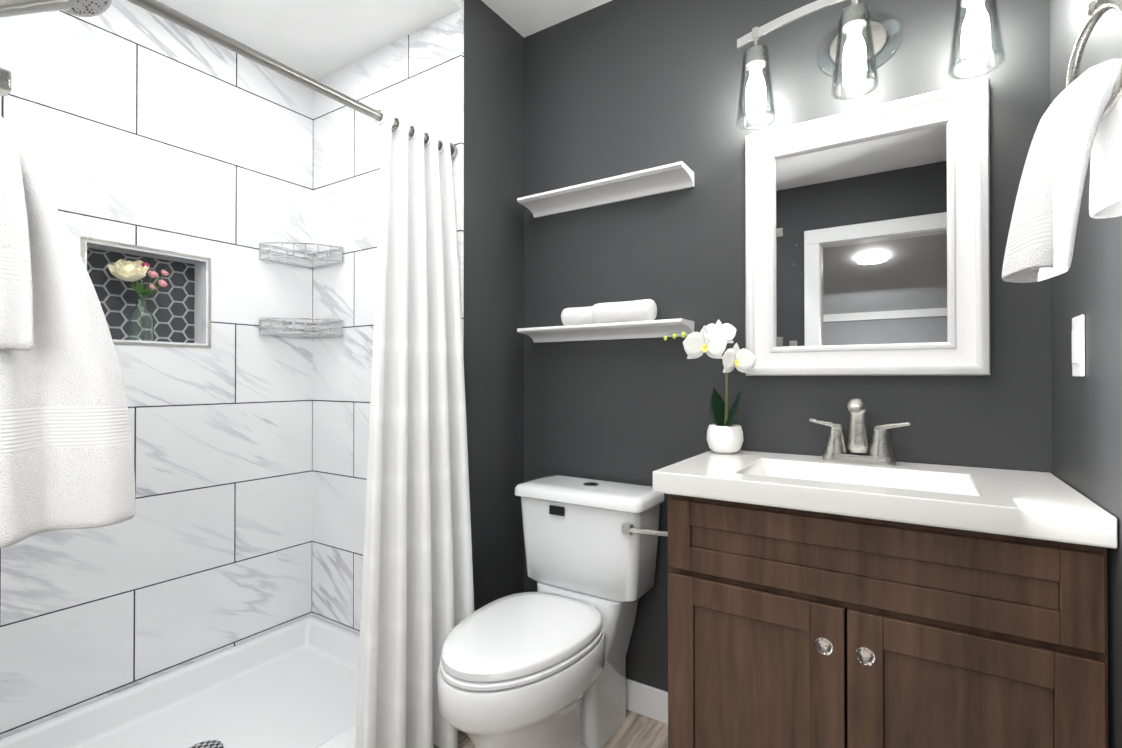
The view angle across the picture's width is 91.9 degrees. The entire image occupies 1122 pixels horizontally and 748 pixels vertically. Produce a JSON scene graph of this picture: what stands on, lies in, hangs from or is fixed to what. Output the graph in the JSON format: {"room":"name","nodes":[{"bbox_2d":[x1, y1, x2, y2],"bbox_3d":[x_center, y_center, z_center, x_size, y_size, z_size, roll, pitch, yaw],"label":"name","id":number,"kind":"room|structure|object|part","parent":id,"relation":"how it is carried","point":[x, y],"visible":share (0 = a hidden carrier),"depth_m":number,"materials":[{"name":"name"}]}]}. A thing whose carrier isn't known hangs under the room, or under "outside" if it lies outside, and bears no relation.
{"room":"bathroom","nodes":[
{"label":"bathroom","id":0,"kind":"room"},
{"bbox_2d":[87,248,193,342],"bbox_3d":[-1.425,-0.251,1.825,0.030,0.305,0.345,0,0,33],"label":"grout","id":1,"kind":"object","parent":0,"point":[126,304],"depth_m":1.85,"materials":[{"name":"grey tile"}]},
{"bbox_2d":[87,248,194,342],"bbox_3d":[-1.409,-0.251,1.815,0.001,0.287,0.327,0,0,33],"label":"wall","id":2,"kind":"structure","parent":1,"relation":"attached to","point":[116,287],"depth_m":1.85,"materials":[{"name":"tile"}]},
{"bbox_2d":[0,237,312,739],"bbox_3d":[-1.421,0.363,1.745,0.120,1.535,1.286,0,0,33],"label":"wall","id":3,"kind":"structure","parent":0,"point":[205,551],"depth_m":1.86,"materials":[{"name":"tile"}]},
{"bbox_2d":[80,238,84,264],"bbox_3d":[-1.432,-0.252,1.622,0.006,0.305,0.009,0,0,33],"label":"wall niche edge","id":4,"kind":"structure","parent":3,"relation":"attached to","point":[82,255],"depth_m":1.62,"materials":[{"name":"white tile"}]},
{"bbox_2d":[85,242,86,268],"bbox_3d":[-1.466,-0.252,1.651,0.090,0.289,0.008,0,0,33],"label":"liner","id":5,"kind":"object","parent":3,"relation":"attached to","point":[86,255],"visible":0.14,"depth_m":1.63,"materials":[{"name":"tile"}]},
{"bbox_2d":[112,339,207,345],"bbox_3d":[-1.374,-0.103,1.792,0.090,0.008,0.345,0,0,33],"label":"liner","id":6,"kind":"object","parent":3,"relation":"attached to","point":[158,342],"depth_m":1.78,"materials":[{"name":"tile"}]},
{"bbox_2d":[107,259,168,340],"bbox_3d":[-1.366,-0.239,1.765,0.113,0.266,0.170,0,0,33],"label":"vase","id":7,"kind":"object","parent":6,"relation":"on","point":[140,323],"visible":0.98,"depth_m":1.76,"materials":[{"name":"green glass"}]},
{"bbox_2d":[113,341,210,347],"bbox_3d":[-1.337,-0.097,1.768,0.006,0.009,0.359,0,0,33],"label":"wall niche edge","id":8,"kind":"object","parent":3,"relation":"attached to","point":[159,344],"visible":0.64,"depth_m":1.79,"materials":[{"name":"silver metal"}]},
{"bbox_2d":[194,262,207,343],"bbox_3d":[-1.283,-0.251,1.934,0.090,0.289,0.008,0,0,33],"label":"liner","id":9,"kind":"object","parent":3,"relation":"attached to","point":[201,306],"visible":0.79,"depth_m":1.93,"materials":[{"name":"tile"}]},
{"bbox_2d":[208,260,210,345],"bbox_3d":[-1.242,-0.251,1.916,0.006,0.305,0.009,0,0,33],"label":"wall niche edge","id":10,"kind":"structure","parent":3,"relation":"attached to","point":[209,302],"depth_m":1.91,"materials":[{"name":"silver metal"}]},
{"bbox_2d":[312,0,463,634],"bbox_3d":[-0.676,-0.082,2.024,0.830,2.430,0.012,0,0,33],"label":"wall tile","id":11,"kind":"structure","parent":3,"relation":"attached to","point":[418,73],"depth_m":2.10,"materials":[{"name":"white tile"}]},
{"bbox_2d":[259,318,342,336],"bbox_3d":[-1.000,-0.182,2.093,0.206,0.061,0.221,0,0,33],"label":"basket","id":12,"kind":"object","parent":11,"relation":"attached to","point":[303,334],"visible":1,"depth_m":2.10,"materials":[{"name":"silver metal"}]},
{"bbox_2d":[259,242,342,267],"bbox_3d":[-1.000,-0.469,2.095,0.206,0.061,0.221,0,0,33],"label":"basket","id":13,"kind":"object","parent":11,"relation":"attached to","point":[287,256],"visible":1,"depth_m":2.09,"materials":[{"name":"silver metal"}]},
{"bbox_2d":[0,0,312,276],"bbox_3d":[-1.421,-0.852,1.752,0.120,0.895,1.286,0,0,33],"label":"wall","id":14,"kind":"structure","parent":0,"point":[127,122],"depth_m":1.79,"materials":[{"name":"tile"}]},
{"bbox_2d":[81,236,210,260],"bbox_3d":[-1.337,-0.406,1.770,0.006,0.009,0.359,0,0,33],"label":"wall niche edge","id":15,"kind":"object","parent":14,"relation":"attached to","point":[138,247],"depth_m":1.75,"materials":[{"name":"white tile"}]},
{"bbox_2d":[85,240,207,264],"bbox_3d":[-1.374,-0.400,1.794,0.090,0.008,0.345,0,0,33],"label":"liner","id":16,"kind":"object","parent":14,"relation":"attached to","point":[135,251],"visible":0.71,"depth_m":1.78,"materials":[{"name":"tile"}]},
{"bbox_2d":[156,0,460,79],"bbox_3d":[-0.993,-1.258,1.542,0.830,0.085,1.154,0,0,33],"label":"ceiling","id":17,"kind":"structure","parent":0,"point":[316,39],"depth_m":1.88,"materials":[{"name":"white paint"}]},
{"bbox_2d":[464,0,523,611],"bbox_3d":[-0.605,-0.081,2.244,0.950,2.430,0.434,0,0,33],"label":"wall block","id":18,"kind":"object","parent":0,"point":[494,211],"visible":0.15,"depth_m":1.94,"materials":[{"name":"grey paint"}]},
{"bbox_2d":[481,0,611,37],"bbox_3d":[-1.001,-1.359,0.146,2.574,0.100,4.400,0,0,33],"label":"ceiling","id":19,"kind":"structure","parent":0,"point":[524,18],"depth_m":1.94,"materials":[{"name":"white paint"}]},
{"bbox_2d":[434,709,667,747],"bbox_3d":[-1.001,1.171,0.131,2.574,0.100,4.400,0,0,33],"label":"floor","id":20,"kind":"structure","parent":0,"point":[635,730],"depth_m":1.70,"materials":[{"name":"brown wood"}]},
{"bbox_2d":[0,616,359,747],"bbox_3d":[-0.992,1.060,1.527,0.828,0.140,1.150,0,0,33],"label":"tray","id":21,"kind":"object","parent":20,"relation":"on","point":[294,685],"visible":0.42,"depth_m":1.75,"materials":[{"name":"white plastic"}]},
{"bbox_2d":[189,740,223,747],"bbox_3d":[-1.028,1.082,1.550,0.108,0.008,0.108,0,0,33],"label":"floor drain","id":22,"kind":"object","parent":21,"relation":"in","point":[211,744],"visible":1,"depth_m":1.58,"materials":[{"name":"silver metal"}]},
{"bbox_2d":[437,475,667,747],"bbox_3d":[-0.011,0.743,1.532,0.563,0.773,0.728,0,0,33],"label":"toilet","id":23,"kind":"object","parent":20,"relation":"on","point":[544,666],"visible":0.98,"depth_m":1.59,"materials":[{"name":"white ceramic"}]},
{"bbox_3d":[-0.110,0.722,1.469,0.362,0.016,0.501,0,0,33],"label":"seat","id":24,"kind":"part","parent":23,"relation":"part of","materials":[{"name":"white plastic"}]},
{"bbox_3d":[-0.110,0.697,1.470,0.356,0.032,0.495,0,0,33],"label":"seat","id":25,"kind":"part","parent":23,"relation":"part of","materials":[{"name":"white plastic"}]},
{"bbox_3d":[-0.108,0.930,1.471,0.374,0.398,0.522,0,0,33],"label":"bowl","id":26,"kind":"part","parent":23,"relation":"part of","materials":[{"name":"white ceramic"}]},
{"bbox_3d":[0.087,0.387,1.776,0.466,0.042,0.216,0,0,33],"label":"tank lid","id":27,"kind":"part","parent":23,"relation":"part of","materials":[{"name":"white ceramic"}]},
{"bbox_3d":[0.090,0.550,1.780,0.440,0.282,0.195,0,0,33],"label":"tank","id":28,"kind":"part","parent":23,"relation":"part of","materials":[{"name":"white ceramic"}]},
{"bbox_3d":[0.194,0.453,1.585,0.030,0.030,0.023,0,0,33],"label":"lever","id":29,"kind":"part","parent":23,"relation":"part of","materials":[{"name":"silver metal"}]},
{"bbox_3d":[0.253,0.450,1.544,0.131,0.020,0.019,0,0,33],"label":"lever arm","id":30,"kind":"part","parent":23,"relation":"part of"},
{"bbox_2d":[653,398,1117,747],"bbox_3d":[0.673,0.594,1.260,0.783,1.068,0.486,0,0,33],"label":"bathroom vanity","id":31,"kind":"object","parent":20,"relation":"on","point":[859,594],"visible":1,"depth_m":1.06,"materials":[{"name":"brown wood"}]},
{"bbox_2d":[664,319,755,453],"bbox_3d":[0.433,0.035,1.593,0.261,0.388,0.138,0,0,33],"label":"orchid","id":32,"kind":"object","parent":31,"relation":"on","point":[724,431],"visible":1,"depth_m":1.56,"materials":[{"name":"white plant"}]},
{"bbox_3d":[0.404,0.017,1.612,0.166,0.285,0.037,0,0,33],"label":"stem","id":33,"kind":"part","parent":32,"relation":"part of","materials":[{"name":"green"}]},
{"bbox_3d":[0.478,0.189,1.583,0.104,0.080,0.104,0,0,33],"label":"pot","id":34,"kind":"part","parent":32,"relation":"part of","materials":[{"name":"white ceramic"}]},
{"bbox_3d":[0.414,0.742,1.189,0.372,0.542,0.019,0,0,33],"label":"door","id":35,"kind":"part","parent":31,"relation":"part of","materials":[{"name":"brown wood"}]},
{"bbox_3d":[0.524,0.542,1.080,0.032,0.034,0.021,0,0,33],"label":"knob","id":36,"kind":"part","parent":31,"relation":"part of","materials":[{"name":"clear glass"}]},
{"bbox_2d":[809,398,909,465],"bbox_3d":[0.749,0.144,1.374,0.228,0.167,0.143,0,0,33],"label":"faucet","id":37,"kind":"object","parent":31,"relation":"on","point":[880,452],"depth_m":1.39,"materials":[{"name":"silver metal"}]},
{"bbox_3d":[0.584,0.542,1.041,0.032,0.034,0.021,0,0,33],"label":"knob","id":38,"kind":"part","parent":31,"relation":"part of","materials":[{"name":"clear glass"}]},
{"bbox_3d":[0.572,0.375,1.088,0.749,0.160,0.019,0,0,33],"label":"drawer","id":39,"kind":"part","parent":31,"relation":"part of","materials":[{"name":"brown wood"}]},
{"bbox_3d":[0.730,0.740,0.984,0.372,0.542,0.019,0,0,33],"label":"door","id":40,"kind":"part","parent":31,"relation":"part of","materials":[{"name":"brown wood"}]},
{"bbox_2d":[524,0,1051,691],"bbox_3d":[0.566,-0.085,1.685,1.624,2.430,0.100,0,0,33],"label":"wall","id":41,"kind":"structure","parent":0,"point":[612,88],"depth_m":1.72,"materials":[{"name":"grey paint"}]},
{"bbox_2d":[517,318,693,342],"bbox_3d":[0.132,-0.142,1.839,0.620,0.046,0.113,0,0,33],"label":"shelf","id":42,"kind":"object","parent":41,"relation":"attached to","point":[633,330],"visible":0.9,"depth_m":1.81,"materials":[{"name":"white wood"}]},
{"bbox_2d":[561,306,595,325],"bbox_3d":[0.069,-0.199,1.877,0.123,0.066,0.070,0,0,33],"label":"roll","id":43,"kind":"object","parent":42,"relation":"on","point":[576,316],"visible":0.71,"depth_m":1.85,"materials":[{"name":"white fabric"}]},
{"bbox_2d":[591,299,656,323],"bbox_3d":[0.206,-0.203,1.779,0.206,0.071,0.076,0,0,33],"label":"roll","id":44,"kind":"object","parent":42,"relation":"on","point":[630,311],"visible":0.88,"depth_m":1.74,"materials":[{"name":"white fabric"}]},
{"bbox_2d":[517,161,693,217],"bbox_3d":[0.132,-0.616,1.842,0.620,0.046,0.113,0,0,33],"label":"shelf","id":45,"kind":"object","parent":41,"relation":"attached to","point":[676,176],"visible":1,"depth_m":1.81,"materials":[{"name":"white wood"}]},
{"bbox_2d":[626,678,667,723],"bbox_3d":[0.167,1.082,1.870,0.722,0.100,0.012,0,0,33],"label":"baseboard","id":46,"kind":"structure","parent":41,"relation":"attached to","point":[647,701],"depth_m":1.79,"materials":[{"name":"white wood"}]},
{"bbox_2d":[736,0,843,130],"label":"sconce","id":47,"kind":"object","parent":41,"relation":"attached to","point":[755,58],"depth_m":1.51,"materials":[{"name":"glass"}]},
{"bbox_2d":[746,45,764,70],"bbox_3d":[0.549,-0.893,1.529,0.057,0.050,0.057,0,0,33],"label":"socket","id":48,"kind":"object","parent":47,"relation":"attached to","point":[755,55],"depth_m":1.51,"materials":[{"name":"silver metal"}]},
{"bbox_3d":[0.549,-0.812,1.528,0.108,0.203,0.108,0,0,33],"label":"lamp shade","id":49,"kind":"part","parent":47,"relation":"part of","materials":[{"name":"clear glass"}]},
{"bbox_3d":[0.549,-0.788,1.528,0.054,0.100,0.054,0,0,33],"label":"bulb","id":50,"kind":"part","parent":47,"relation":"part of","materials":[{"name":"white glass"}]},
{"bbox_2d":[816,0,902,99],"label":"sconce","id":51,"kind":"object","parent":41,"relation":"attached to","point":[859,40],"depth_m":1.39,"materials":[{"name":"glass"}]},
{"bbox_2d":[843,4,865,33],"bbox_3d":[0.745,-0.906,1.378,0.057,0.050,0.057,0,0,33],"label":"socket","id":52,"kind":"object","parent":51,"relation":"attached to","point":[854,14],"depth_m":1.36,"materials":[{"name":"silver metal"}]},
{"bbox_3d":[0.745,-0.825,1.377,0.108,0.203,0.108,0,0,33],"label":"lamp shade","id":53,"kind":"part","parent":51,"relation":"part of","materials":[{"name":"clear glass"}]},
{"bbox_3d":[0.745,-0.801,1.377,0.054,0.100,0.054,0,0,33],"label":"bulb","id":54,"kind":"part","parent":51,"relation":"part of","materials":[{"name":"white glass"}]},
{"bbox_3d":[0.799,-0.891,1.461,0.136,0.108,0.012,0,0,33],"label":"plate","id":55,"kind":"part","parent":51,"relation":"part of","materials":[{"name":"silver metal"}]},
{"bbox_3d":[0.805,-0.891,1.470,0.206,0.166,0.010,0,0,33],"label":"plate","id":56,"kind":"part","parent":51,"relation":"part of","materials":[{"name":"metal"}]},
{"bbox_2d":[745,78,990,375],"bbox_3d":[0.792,-0.353,1.462,0.574,0.714,0.029,0,0,33],"label":"mirror","id":57,"kind":"object","parent":41,"relation":"attached to","point":[867,241],"visible":1,"depth_m":1.44,"materials":[{"name":"grey mirror"}]},
{"label":"glass","id":58,"kind":"part","parent":57,"relation":"part of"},
{"bbox_2d":[947,0,1005,79],"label":"sconce","id":59,"kind":"object","parent":41,"relation":"attached to","point":[976,29],"depth_m":1.25,"materials":[{"name":"glass"}]},
{"bbox_2d":[962,0,986,7],"bbox_3d":[0.963,-0.895,1.261,0.057,0.050,0.057,0,0,33],"label":"socket","id":60,"kind":"object","parent":59,"relation":"attached to","point":[965,2],"depth_m":1.26,"materials":[{"name":"silver metal"}]},
{"bbox_3d":[0.963,-0.790,1.260,0.054,0.100,0.054,0,0,33],"label":"bulb","id":61,"kind":"part","parent":59,"relation":"part of","materials":[{"name":"white glass"}]},
{"bbox_3d":[0.963,-0.813,1.260,0.108,0.203,0.108,0,0,33],"label":"lamp shade","id":62,"kind":"part","parent":59,"relation":"part of","materials":[{"name":"clear glass"}]},
{"bbox_2d":[1050,0,1121,747],"bbox_3d":[0.011,-0.098,-0.576,0.100,2.430,4.300,0,0,33],"label":"wall","id":63,"kind":"structure","parent":0,"point":[1087,435],"depth_m":0.96,"materials":[{"name":"grey paint"}]},
{"bbox_2d":[1002,0,1121,282],"bbox_3d":[0.704,-0.331,0.738,0.159,0.395,0.152,0,0,33],"label":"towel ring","id":64,"kind":"object","parent":63,"relation":"attached to","point":[1080,121],"visible":1,"depth_m":0.71,"materials":[{"name":"white fabric"}]},
{"bbox_2d":[1072,314,1084,375],"bbox_3d":[0.993,-0.053,1.043,0.010,0.116,0.070,0,0,33],"label":"switch plate","id":65,"kind":"object","parent":63,"relation":"attached to","point":[1078,345],"visible":1,"depth_m":1.03,"materials":[{"name":"white plastic"}]},
{"bbox_3d":[-1.230,-0.092,0.424,0.130,2.430,0.730,0,0,33],"label":"wall","id":66,"kind":"structure","parent":0,"visible":0},
{"bbox_2d":[0,67,134,547],"bbox_3d":[-0.971,-0.096,0.618,0.096,0.703,0.822,0,0,33],"label":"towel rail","id":67,"kind":"object","parent":66,"relation":"attached to","point":[66,455],"visible":1,"depth_m":0.88,"materials":[{"name":"white fabric"}]},
{"bbox_2d":[0,122,32,349],"bbox_3d":[-0.832,-0.205,0.773,0.026,0.340,0.122,0,0,33],"label":"hand towel","id":68,"kind":"object","parent":67,"relation":"hanging from","point":[16,294],"depth_m":0.80,"materials":[{"name":"white fabric"}]},
{"bbox_3d":[-1.366,-0.089,1.018,1.004,2.430,0.120,0,0,33],"label":"wall","id":69,"kind":"structure","parent":0,"visible":0},
{"bbox_2d":[0,0,111,17],"bbox_3d":[-1.183,-0.448,1.174,0.110,0.954,0.334,0,0,33],"label":"shower head","id":70,"kind":"object","parent":69,"relation":"attached to","point":[78,8],"visible":1,"depth_m":1.22},
{"bbox_3d":[-1.180,-0.800,1.178,0.042,0.146,0.171,0,0,33],"label":"handle","id":71,"kind":"part","parent":70,"relation":"part of","materials":[{"name":"silver metal"}]},
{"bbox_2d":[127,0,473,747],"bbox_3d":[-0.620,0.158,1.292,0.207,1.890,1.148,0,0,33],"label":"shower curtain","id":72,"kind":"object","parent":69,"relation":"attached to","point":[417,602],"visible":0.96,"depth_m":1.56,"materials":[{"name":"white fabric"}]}
]}

